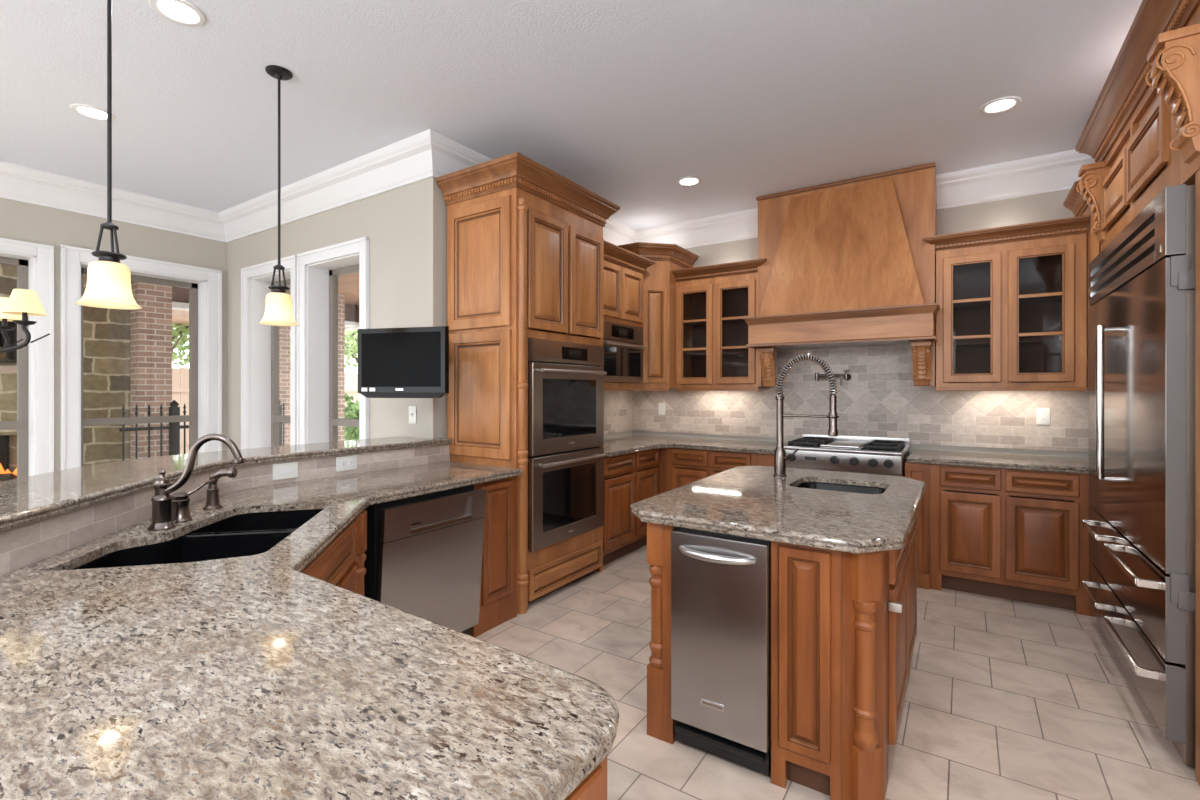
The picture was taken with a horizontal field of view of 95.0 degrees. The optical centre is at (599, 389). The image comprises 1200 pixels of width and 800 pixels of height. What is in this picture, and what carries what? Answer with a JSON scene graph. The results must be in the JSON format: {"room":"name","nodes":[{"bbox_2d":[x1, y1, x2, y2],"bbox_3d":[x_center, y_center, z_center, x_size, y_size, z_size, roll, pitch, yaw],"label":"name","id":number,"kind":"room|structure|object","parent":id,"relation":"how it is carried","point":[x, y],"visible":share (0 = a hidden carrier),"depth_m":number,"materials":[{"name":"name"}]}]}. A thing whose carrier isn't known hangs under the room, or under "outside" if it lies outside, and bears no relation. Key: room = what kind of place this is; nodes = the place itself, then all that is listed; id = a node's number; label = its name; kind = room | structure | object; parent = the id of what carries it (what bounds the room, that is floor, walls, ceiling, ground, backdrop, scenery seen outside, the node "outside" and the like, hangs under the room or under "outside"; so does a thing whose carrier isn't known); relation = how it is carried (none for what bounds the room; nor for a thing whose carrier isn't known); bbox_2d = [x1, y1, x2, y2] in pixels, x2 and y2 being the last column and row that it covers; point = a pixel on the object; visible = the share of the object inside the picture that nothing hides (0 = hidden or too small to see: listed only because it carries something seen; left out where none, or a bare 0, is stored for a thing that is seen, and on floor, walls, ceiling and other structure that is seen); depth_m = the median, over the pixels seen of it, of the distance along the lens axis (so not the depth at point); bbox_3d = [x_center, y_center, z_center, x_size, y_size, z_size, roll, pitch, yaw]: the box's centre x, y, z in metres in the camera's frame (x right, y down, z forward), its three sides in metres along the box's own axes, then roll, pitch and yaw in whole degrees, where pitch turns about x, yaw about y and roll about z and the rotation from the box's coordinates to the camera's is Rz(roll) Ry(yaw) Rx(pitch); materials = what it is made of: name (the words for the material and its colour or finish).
{"room":"kitchen","nodes":[
{"label":"kitchen","id":0,"kind":"room"},
{"bbox_2d":[0,198,226,474],"bbox_3d":[-5.494,-0.135,2.707,0.250,3.050,6.450,0,0,34],"label":"wall","id":1,"kind":"structure","parent":0,"point":[20,221],"depth_m":4.49,"materials":[{"name":"beige paint"}]},
{"bbox_2d":[0,238,53,478],"bbox_3d":[-4.843,-0.046,3.616,0.270,2.152,1.785,0,0,34],"label":"window","id":2,"kind":"structure","parent":1,"relation":"in","point":[25,424],"depth_m":4.26,"materials":[{"name":"white paint"}]},
{"bbox_2d":[60,245,221,469],"bbox_3d":[-4.022,-0.056,4.857,0.270,2.172,1.140,0,0,34],"label":"window","id":3,"kind":"structure","parent":1,"relation":"in","point":[204,417],"depth_m":4.91,"materials":[{"name":"white paint"}]},
{"bbox_2d":[0,129,1095,248],"bbox_3d":[-1.593,-1.542,1.714,7.350,0.235,9.100,0,0,34],"label":"trim","id":4,"kind":"structure","parent":1,"relation":"attached to","point":[429,153],"depth_m":4.25,"materials":[{"name":"white paint"}]},
{"bbox_2d":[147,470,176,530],"bbox_3d":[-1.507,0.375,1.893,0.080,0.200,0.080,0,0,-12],"label":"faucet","id":5,"kind":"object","parent":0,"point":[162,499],"depth_m":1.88,"materials":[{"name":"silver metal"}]},
{"bbox_2d":[227,177,446,449],"bbox_3d":[-2.398,-0.135,4.675,3.240,3.050,0.250,0,0,34],"label":"wall","id":6,"kind":"structure","parent":0,"point":[405,226],"depth_m":3.94,"materials":[{"name":"beige paint"}]},
{"bbox_2d":[241,255,296,448],"bbox_3d":[-2.868,-0.049,4.944,0.970,2.157,0.280,0,0,34],"label":"window","id":7,"kind":"structure","parent":6,"relation":"in","point":[260,417],"depth_m":5.10,"materials":[{"name":"white paint"}]},
{"bbox_2d":[297,237,369,444],"bbox_3d":[-2.050,-0.049,4.403,0.970,2.157,0.280,0,0,34],"label":"window","id":8,"kind":"structure","parent":6,"relation":"in","point":[318,421],"depth_m":4.56,"materials":[{"name":"white paint"}]},
{"bbox_2d":[358,326,448,397],"bbox_3d":[-1.134,-0.164,3.489,0.610,0.424,0.450,0,0,15],"label":"television","id":9,"kind":"object","parent":6,"relation":"attached to","point":[403,362],"visible":1,"depth_m":3.27,"materials":[{"name":"black plastic"}]},
{"bbox_2d":[409,406,415,423],"bbox_3d":[-1.294,0.172,3.784,0.076,0.120,0.016,0,0,34],"label":"light switch","id":10,"kind":"object","parent":6,"relation":"attached to","point":[412,409],"visible":1,"depth_m":3.78,"materials":[{"name":"white plastic"}]},
{"bbox_2d":[0,0,1142,229],"bbox_3d":[-1.594,-1.710,1.804,7.750,0.100,9.250,0,0,34],"label":"ceiling","id":11,"kind":"structure","parent":0,"point":[623,100],"depth_m":2.99,"materials":[{"name":"white paint"}]},
{"bbox_2d":[0,289,49,352],"bbox_3d":[-3.550,-0.924,2.872,0.910,1.469,0.956,0,0,16],"label":"chandelier","id":12,"kind":"object","parent":11,"relation":"hanging from","point":[21,304],"visible":1,"depth_m":2.99,"materials":[{"name":"beige glass"}]},
{"bbox_2d":[69,103,115,120],"bbox_3d":[-3.027,-1.655,3.284,0.203,0.010,0.203,0,0,34],"label":"recessed light","id":13,"kind":"object","parent":11,"relation":"in","point":[93,112],"visible":0.87,"depth_m":3.27,"materials":[{"name":"white paint"}]},
{"bbox_2d":[75,0,141,309],"bbox_3d":[-1.828,-0.986,2.049,0.188,1.346,0.188,0,0,34],"label":"pendant lamp","id":14,"kind":"object","parent":11,"relation":"hanging from","point":[108,286],"visible":1,"depth_m":2.04,"materials":[{"name":"white glass"}]},
{"bbox_2d":[148,0,206,25],"bbox_3d":[-1.843,-1.655,2.402,0.203,0.010,0.203,0,0,34],"label":"recessed light","id":15,"kind":"object","parent":11,"relation":"in","point":[178,11],"visible":1,"depth_m":2.41,"materials":[{"name":"white paint"}]},
{"bbox_2d":[258,65,298,325],"bbox_3d":[-1.674,-1.001,2.870,0.188,1.316,0.188,0,0,34],"label":"pendant lamp","id":16,"kind":"object","parent":11,"relation":"hanging from","point":[278,308],"visible":1,"depth_m":2.85,"materials":[{"name":"grey metal"}]},
{"bbox_2d":[676,176,701,185],"bbox_3d":[0.707,-1.655,4.369,0.203,0.010,0.203,0,0,34],"label":"recessed light","id":17,"kind":"object","parent":11,"relation":"in","point":[688,180],"visible":1,"depth_m":4.36,"materials":[{"name":"white paint"}]},
{"bbox_2d":[979,96,1021,114],"bbox_3d":[2.330,-1.655,3.203,0.203,0.010,0.203,0,0,34],"label":"recessed light","id":18,"kind":"object","parent":11,"relation":"in","point":[1002,104],"visible":1,"depth_m":3.19,"materials":[{"name":"white paint"}]},
{"bbox_2d":[528,431,631,550],"bbox_3d":[-0.420,-0.135,4.955,0.250,3.050,2.400,0,0,34],"label":"wall","id":19,"kind":"structure","parent":0,"point":[619,434],"depth_m":5.63,"materials":[{"name":"beige tile"}]},
{"bbox_2d":[604,241,655,390],"bbox_3d":[-0.002,-0.574,4.760,0.632,1.159,0.867,0,0,34],"label":"upper cabinet","id":20,"kind":"object","parent":19,"relation":"attached to","point":[624,269],"visible":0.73,"depth_m":4.61,"materials":[{"name":"brown wood"}]},
{"bbox_2d":[603,320,646,382],"bbox_3d":[0.000,-0.308,4.713,0.557,0.487,0.698,0,0,34],"label":"microwave","id":21,"kind":"object","parent":20,"relation":"in","point":[623,351],"visible":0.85,"depth_m":4.58,"materials":[{"name":"silver metal"}]},
{"bbox_2d":[619,242,698,390],"bbox_3d":[0.487,-0.662,5.188,1.072,1.336,0.421,0,0,-12],"label":"upper cabinet","id":22,"kind":"object","parent":19,"relation":"attached to","point":[659,325],"visible":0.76,"depth_m":5.06,"materials":[{"name":"brown wood"}]},
{"bbox_2d":[475,545,1199,799],"bbox_3d":[-1.593,1.415,1.714,7.350,0.050,9.100,0,0,34],"label":"floor","id":23,"kind":"structure","parent":0,"point":[1005,699],"depth_m":2.42,"materials":[{"name":"tile"}]},
{"bbox_2d":[301,511,366,595],"bbox_3d":[-1.142,0.956,1.936,0.444,0.868,0.905,0,0,-11],"label":"base cabinet","id":24,"kind":"object","parent":23,"relation":"on","point":[341,563],"visible":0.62,"depth_m":2.13,"materials":[{"name":"orange wood"}]},
{"bbox_2d":[0,461,618,799],"bbox_3d":[-0.906,0.496,1.851,1.437,0.043,3.675,0,0,-11],"label":"countertop","id":25,"kind":"structure","parent":24,"relation":"on","point":[253,677],"depth_m":0.87,"materials":[{"name":"stone"}]},
{"bbox_2d":[172,479,214,522],"bbox_3d":[-1.522,0.409,2.041,0.072,0.132,0.162,0,0,3],"label":"handle","id":26,"kind":"object","parent":25,"relation":"on","point":[180,501],"visible":0.94,"depth_m":1.98,"materials":[{"name":"silver metal"}]},
{"bbox_2d":[147,433,243,530],"bbox_3d":[-1.403,0.314,1.915,0.293,0.323,0.080,0,0,-12],"label":"kitchen faucet","id":27,"kind":"object","parent":25,"relation":"on","point":[162,499],"visible":1,"depth_m":1.89,"materials":[{"name":"silver metal"}]},
{"bbox_2d":[71,509,322,569],"bbox_3d":[-1.295,0.619,1.888,0.526,0.230,0.829,0,0,-12],"label":"sink","id":28,"kind":"object","parent":25,"relation":"in","point":[248,534],"visible":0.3,"depth_m":1.93,"materials":[{"name":"black"}]},
{"bbox_2d":[202,468,236,509],"bbox_3d":[-1.534,0.395,2.219,0.116,0.161,0.067,0,0,-12],"label":"sprayer","id":29,"kind":"object","parent":25,"relation":"on","point":[212,500],"visible":0.98,"depth_m":2.20,"materials":[{"name":"silver metal"}]},
{"bbox_2d":[364,485,485,635],"bbox_3d":[-1.067,0.959,2.938,0.637,0.862,0.633,0,0,34],"label":"dishwasher","id":30,"kind":"object","parent":23,"relation":"on","point":[423,553],"visible":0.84,"depth_m":2.75,"materials":[{"name":"silver metal"}]},
{"bbox_2d":[364,485,473,600],"bbox_3d":[-1.103,0.919,2.962,0.550,0.782,0.621,0,0,33],"label":"tub","id":31,"kind":"object","parent":30,"relation":"in","point":[373,511],"depth_m":2.57,"materials":[{"name":"silver metal"}]},
{"bbox_2d":[472,476,516,636],"bbox_3d":[-0.850,0.956,3.390,0.621,0.868,0.355,0,0,34],"label":"base cabinet","id":32,"kind":"object","parent":23,"relation":"on","point":[498,593],"visible":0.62,"depth_m":3.23,"materials":[{"name":"orange wood"}]},
{"bbox_2d":[435,152,619,613],"bbox_3d":[-0.470,-0.012,3.957,0.728,2.804,1.175,0,0,34],"label":"tall cabinet","id":33,"kind":"object","parent":23,"relation":"on","point":[525,241],"visible":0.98,"depth_m":3.57,"materials":[{"name":"brown wood"}]},
{"bbox_2d":[528,338,606,551],"bbox_3d":[-0.406,0.348,3.964,0.607,1.360,0.826,0,0,34],"label":"wall oven","id":34,"kind":"object","parent":33,"relation":"in","point":[566,383],"visible":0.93,"depth_m":3.74,"materials":[{"name":"silver metal"}]},
{"bbox_2d":[564,756,606,799],"bbox_3d":[-0.570,0.956,0.714,0.881,0.868,0.881,0,0,34],"label":"base cabinet","id":35,"kind":"object","parent":23,"relation":"on","point":[594,786],"visible":0.02,"depth_m":0.77,"materials":[{"name":"orange wood"}]},
{"bbox_2d":[603,453,635,565],"bbox_3d":[-0.088,0.955,4.595,0.621,0.870,0.495,0,0,34],"label":"base cabinet","id":36,"kind":"object","parent":23,"relation":"on","point":[619,528],"visible":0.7,"depth_m":4.42,"materials":[{"name":"orange wood"}]},
{"bbox_2d":[628,448,658,552],"bbox_3d":[0.167,0.955,4.980,0.621,0.870,0.420,0,0,34],"label":"base cabinet","id":37,"kind":"object","parent":23,"relation":"on","point":[647,469],"visible":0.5,"depth_m":4.78,"materials":[{"name":"orange wood"}]},
{"bbox_2d":[658,448,773,493],"bbox_3d":[1.143,0.955,4.951,1.080,0.870,0.621,0,0,34],"label":"base cabinet","id":38,"kind":"object","parent":23,"relation":"on","point":[678,467],"visible":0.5,"depth_m":4.80,"materials":[{"name":"orange wood"}]},
{"bbox_2d":[603,435,787,456],"bbox_3d":[0.643,0.495,4.750,1.721,0.040,1.541,0,0,34],"label":"countertop","id":39,"kind":"structure","parent":38,"relation":"on","point":[614,446],"depth_m":4.81,"materials":[{"name":"stone"}]},
{"bbox_2d":[671,527,770,775],"bbox_3d":[0.556,0.951,2.218,0.371,0.838,0.597,0,0,34],"label":"trash compactor","id":40,"kind":"object","parent":23,"relation":"on","point":[721,583],"visible":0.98,"depth_m":2.01,"materials":[{"name":"silver metal"}]},
{"bbox_2d":[647,510,916,799],"bbox_3d":[0.923,0.955,2.539,0.903,0.870,1.386,0,0,34],"label":"kitchen island","id":41,"kind":"object","parent":23,"relation":"on","point":[844,624],"visible":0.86,"depth_m":1.86,"materials":[{"name":"orange wood"}]},
{"bbox_2d":[630,466,925,553],"bbox_3d":[0.908,0.496,2.598,1.027,0.043,1.565,0,0,34],"label":"island countertop","id":42,"kind":"structure","parent":41,"relation":"on","point":[743,501],"depth_m":2.20,"materials":[{"name":"stone"}]},
{"bbox_2d":[773,353,838,476],"bbox_3d":[1.104,0.139,2.960,0.340,0.673,0.076,0,0,34],"label":"spring faucet","id":43,"kind":"object","parent":42,"relation":"on","point":[780,457],"visible":1,"depth_m":3.00,"materials":[{"name":"silver metal"}]},
{"bbox_2d":[773,395,786,476],"bbox_3d":[0.994,0.252,3.036,0.072,0.446,0.072,0,0,33],"label":"faucet","id":44,"kind":"object","parent":43,"relation":"attached to","point":[780,457],"depth_m":3.02,"materials":[{"name":"silver metal"}]},
{"bbox_2d":[795,482,885,493],"bbox_3d":[1.201,0.603,2.761,0.453,0.198,0.418,0,0,34],"label":"prep sink","id":45,"kind":"object","parent":42,"relation":"in","point":[812,485],"visible":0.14,"depth_m":2.93,"materials":[{"name":"black"}]},
{"bbox_2d":[784,434,909,476],"bbox_3d":[1.947,0.830,4.360,0.835,0.880,0.739,0,0,34],"label":"rangetop","id":46,"kind":"object","parent":23,"relation":"on","point":[852,454],"visible":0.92,"depth_m":4.13,"materials":[{"name":"silver metal"}]},
{"bbox_2d":[786,466,904,476],"bbox_3d":[1.962,0.930,4.381,0.835,0.680,0.688,0,0,33],"label":"oven","id":47,"kind":"object","parent":46,"relation":"in","point":[826,468],"depth_m":4.03,"materials":[{"name":"silver metal"}]},
{"bbox_2d":[867,446,905,451],"bbox_3d":[2.193,0.454,4.233,0.235,0.008,0.600,0,0,33],"label":"tray","id":48,"kind":"object","parent":46,"relation":"on","point":[903,448],"depth_m":4.09,"materials":[{"name":"black"}]},
{"bbox_2d":[905,461,929,588],"bbox_3d":[2.396,0.955,4.122,0.154,0.870,0.600,0,0,34],"label":"base cabinet","id":49,"kind":"object","parent":23,"relation":"on","point":[917,471],"visible":0.37,"depth_m":3.86,"materials":[{"name":"orange wood"}]},
{"bbox_2d":[930,464,1094,616],"bbox_3d":[2.828,0.955,3.848,0.870,0.870,0.621,0,0,34],"label":"base cabinet","id":50,"kind":"object","parent":23,"relation":"on","point":[1011,534],"visible":0.88,"depth_m":3.59,"materials":[{"name":"orange wood"}]},
{"bbox_2d":[907,449,1088,473],"bbox_3d":[2.780,0.495,3.874,1.040,0.040,0.641,0,0,34],"label":"countertop","id":51,"kind":"structure","parent":50,"relation":"on","point":[955,458],"depth_m":3.74,"materials":[{"name":"stone"}]},
{"bbox_2d":[1082,169,1199,785],"bbox_3d":[2.756,0.307,2.417,0.851,2.165,1.627,0,0,34],"label":"refrigerator","id":52,"kind":"object","parent":23,"relation":"on","point":[1140,587],"depth_m":2.17,"materials":[{"name":"silver metal"}]},
{"bbox_2d":[632,189,1088,460],"bbox_3d":[2.164,-0.135,4.774,4.760,3.050,0.150,0,0,34],"label":"wall","id":53,"kind":"structure","parent":0,"point":[1045,206],"depth_m":4.22,"materials":[{"name":"beige paint"}]},
{"bbox_2d":[658,403,664,414],"bbox_3d":[0.637,0.195,5.673,0.076,0.120,0.010,0,0,34],"label":"wall outlet","id":54,"kind":"object","parent":53,"relation":"attached to","point":[661,406],"visible":1,"depth_m":5.67,"materials":[{"name":"white plastic"}]},
{"bbox_2d":[672,258,769,390],"bbox_3d":[1.153,-0.556,5.078,0.868,1.124,0.428,0,0,34],"label":"upper cabinet","id":55,"kind":"object","parent":53,"relation":"attached to","point":[712,301],"visible":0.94,"depth_m":5.11,"materials":[{"name":"brown wood"}]},
{"bbox_2d":[684,319,744,325],"bbox_3d":[1.153,-0.649,5.152,0.745,0.018,0.265,0,0,33],"label":"shelf","id":56,"kind":"object","parent":55,"relation":"attached to","point":[734,322],"depth_m":5.22,"materials":[{"name":"brown wood"}]},
{"bbox_2d":[684,351,747,356],"bbox_3d":[1.153,-0.339,5.152,0.745,0.018,0.265,0,0,33],"label":"shelf","id":57,"kind":"object","parent":55,"relation":"attached to","point":[686,353],"depth_m":5.19,"materials":[{"name":"brown wood"}]},
{"bbox_2d":[815,370,850,385],"bbox_3d":[1.990,-0.101,4.706,0.275,0.132,0.131,0,0,34],"label":"pot filler","id":58,"kind":"object","parent":53,"relation":"attached to","point":[846,375],"visible":0.94,"depth_m":4.68,"materials":[{"name":"silver metal"}]},
{"bbox_2d":[743,162,939,386],"bbox_3d":[1.930,-0.844,4.423,1.374,1.627,0.654,0,0,34],"label":"range hood","id":59,"kind":"object","parent":53,"relation":"attached to","point":[849,263],"visible":1,"depth_m":4.20,"materials":[{"name":"brown wood"}]},
{"bbox_2d":[604,344,1088,451],"bbox_3d":[1.737,0.028,4.036,4.338,0.815,1.528,0,0,34],"label":"backsplash","id":60,"kind":"structure","parent":53,"relation":"attached to","point":[880,398],"depth_m":4.61,"materials":[{"name":"tile"}]},
{"bbox_2d":[922,215,1088,390],"bbox_3d":[2.860,-0.556,3.949,0.921,1.124,0.428,0,0,34],"label":"upper cabinet","id":61,"kind":"object","parent":53,"relation":"attached to","point":[1012,300],"visible":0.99,"depth_m":3.88,"materials":[{"name":"brown wood"}]},
{"bbox_2d":[953,295,1061,306],"bbox_3d":[2.928,-0.649,3.977,0.798,0.018,0.265,0,0,33],"label":"shelf","id":62,"kind":"object","parent":61,"relation":"attached to","point":[1048,299],"depth_m":3.98,"materials":[{"name":"brown wood"}]},
{"bbox_2d":[953,338,1061,346],"bbox_3d":[2.928,-0.339,3.977,0.798,0.018,0.265,0,0,33],"label":"shelf","id":63,"kind":"object","parent":61,"relation":"attached to","point":[1037,342],"depth_m":3.95,"materials":[{"name":"brown wood"}]},
{"bbox_2d":[1036,408,1049,424],"bbox_3d":[3.203,0.190,3.975,0.076,0.120,0.010,0,0,34],"label":"wall outlet","id":64,"kind":"object","parent":53,"relation":"attached to","point":[1042,414],"visible":1,"depth_m":3.97,"materials":[{"name":"white plastic"}]},
{"bbox_2d":[1063,180,1100,386],"bbox_3d":[3.284,-0.662,3.361,0.445,1.336,1.056,0,0,-16],"label":"upper cabinet","id":65,"kind":"object","parent":53,"relation":"attached to","point":[1074,201],"visible":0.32,"depth_m":3.58,"materials":[{"name":"brown wood"}]},
{"bbox_3d":[-1.311,0.876,2.163,1.465,1.028,2.730,0,0,33],"label":"wall","id":66,"kind":"structure","parent":0,"visible":0},
{"bbox_2d":[0,444,449,575],"bbox_3d":[-1.488,0.425,2.237,0.569,0.130,3.042,0,0,7],"label":"backsplash","id":67,"kind":"structure","parent":66,"relation":"attached to","point":[27,544],"depth_m":1.95,"materials":[{"name":"tile"}]},
{"bbox_2d":[0,436,451,531],"bbox_3d":[-1.698,0.342,2.216,1.050,0.037,3.318,0,0,7],"label":"bar","id":68,"kind":"object","parent":66,"relation":"on","point":[25,500],"visible":0.94,"depth_m":2.10,"materials":[{"name":"stone"}]},
{"bbox_2d":[273,462,297,479],"bbox_3d":[-1.604,0.413,2.807,0.008,0.080,0.124,0,0,34],"label":"wall outlet","id":69,"kind":"object","parent":66,"relation":"attached to","point":[284,470],"visible":1,"depth_m":2.80,"materials":[{"name":"white plastic"}]},
{"bbox_2d":[336,455,356,471],"bbox_3d":[-1.419,0.411,3.086,0.010,0.080,0.124,0,0,34],"label":"wall outlet","id":70,"kind":"object","parent":66,"relation":"attached to","point":[344,463],"visible":1,"depth_m":3.08,"materials":[{"name":"white plastic"}]},
{"bbox_3d":[1.534,-0.135,-0.355,0.150,3.050,9.100,0,0,33],"label":"wall","id":71,"kind":"structure","parent":0,"visible":0},
{"bbox_2d":[1075,0,1199,250],"bbox_3d":[2.800,-1.154,2.452,0.818,0.748,1.912,0,0,34],"label":"upper cabinet","id":72,"kind":"object","parent":71,"relation":"attached to","point":[1141,132],"visible":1,"depth_m":2.40,"materials":[{"name":"brown wood"}]},
{"label":"outside","id":73,"kind":"structure","parent":0,"visible":0},
{"bbox_2d":[290,337,290,370],"bbox_3d":[-9.690,-1.089,17.145,2.455,5.072,2.422,0,0,34],"label":"tree","id":74,"kind":"object","parent":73,"point":[290,337],"visible":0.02,"depth_m":16.98,"materials":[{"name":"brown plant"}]},
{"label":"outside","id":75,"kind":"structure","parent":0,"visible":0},
{"bbox_2d":[172,272,358,325],"bbox_3d":[-6.254,-1.430,6.178,10.750,0.080,7.800,0,0,34],"label":"ceiling","id":76,"kind":"structure","parent":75,"point":[348,285],"depth_m":7.92,"materials":[{"name":"brown wood"}]},
{"bbox_2d":[172,286,358,327],"bbox_3d":[-3.997,-1.215,9.181,0.260,0.350,5.500,0,0,34],"label":"beam","id":77,"kind":"structure","parent":76,"relation":"attached to","point":[180,296],"depth_m":7.06,"materials":[{"name":"brown"}]},
{"bbox_2d":[290,326,358,336],"bbox_3d":[-4.219,-1.208,9.388,10.600,0.355,0.260,0,0,34],"label":"beam","id":78,"kind":"structure","parent":76,"relation":"attached to","point":[347,329],"depth_m":9.36,"materials":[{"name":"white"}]},
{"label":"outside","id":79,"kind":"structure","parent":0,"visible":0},
{"bbox_3d":[-6.922,1.515,6.980,12.750,0.150,16.000,0,0,33],"label":"paving","id":80,"kind":"object","parent":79,"visible":0},
{"bbox_2d":[0,264,129,481],"bbox_3d":[-6.695,0.025,5.331,0.950,2.830,3.300,0,0,34],"label":"fireplace","id":81,"kind":"object","parent":80,"relation":"on","point":[106,332],"visible":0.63,"depth_m":6.31,"materials":[{"name":"stone"}]},
{"bbox_2d":[0,321,16,362],"bbox_3d":[-6.428,-0.580,5.214,0.113,0.600,1.240,0,0,34],"label":"television","id":82,"kind":"object","parent":81,"relation":"attached to","point":[6,357],"visible":0.48,"depth_m":5.66,"materials":[{"name":"black plastic"}]},
{"bbox_2d":[0,365,16,373],"bbox_3d":[-6.388,-0.210,5.278,0.160,0.080,1.750,0,0,33],"label":"mantel shelf","id":83,"kind":"object","parent":81,"relation":"attached to","point":[4,369],"depth_m":5.64,"materials":[{"name":"beige stone"}]},
{"bbox_2d":[130,281,171,459],"bbox_3d":[-5.466,0.025,6.670,0.480,2.830,0.410,0,0,34],"label":"brick column","id":84,"kind":"structure","parent":80,"relation":"on","point":[150,325],"depth_m":6.53,"materials":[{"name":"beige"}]},
{"bbox_2d":[172,323,188,365],"bbox_3d":[-9.670,-1.248,12.100,3.192,5.390,3.010,0,0,-5],"label":"tree","id":85,"kind":"object","parent":80,"relation":"on","point":[180,332],"visible":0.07,"depth_m":11.98,"materials":[{"name":"green plant"}]},
{"bbox_2d":[119,400,284,460],"bbox_3d":[-4.492,0.775,6.712,0.089,1.330,2.136,0,0,34],"label":"iron fence","id":86,"kind":"object","parent":80,"relation":"on","point":[174,428],"visible":0.32,"depth_m":6.18,"materials":[{"name":"grey metal"}]},
{"bbox_2d":[172,368,358,453],"bbox_3d":[-7.387,0.505,11.453,0.062,1.870,7.946,0,0,34],"label":"wooden fence","id":87,"kind":"object","parent":80,"relation":"on","point":[180,376],"visible":0.03,"depth_m":10.58,"materials":[{"name":"beige wood"}]},
{"bbox_2d":[279,326,289,445],"bbox_3d":[-5.305,0.025,9.052,0.340,2.830,0.340,0,0,34],"label":"brick column","id":88,"kind":"structure","parent":80,"relation":"on","point":[284,331],"depth_m":9.03,"materials":[{"name":"beige"}]},
{"bbox_2d":[338,295,344,440],"bbox_3d":[-3.943,0.025,8.066,0.340,2.830,0.340,0,0,34],"label":"brick column","id":89,"kind":"structure","parent":80,"relation":"on","point":[341,298],"depth_m":8.06,"materials":[{"name":"beige"}]},
{"bbox_2d":[345,331,357,370],"bbox_3d":[-6.357,-1.095,14.942,2.112,5.084,2.708,0,0,-31],"label":"tree","id":90,"kind":"object","parent":80,"relation":"on","point":[351,337],"visible":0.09,"depth_m":14.46,"materials":[{"name":"green plant"}]},
{"bbox_2d":[345,393,358,440],"bbox_3d":[-4.904,0.651,11.703,1.453,1.523,1.292,0,0,34],"label":"shrub","id":91,"kind":"object","parent":80,"relation":"on","point":[352,411],"visible":0.16,"depth_m":11.38,"materials":[{"name":"green plant"}]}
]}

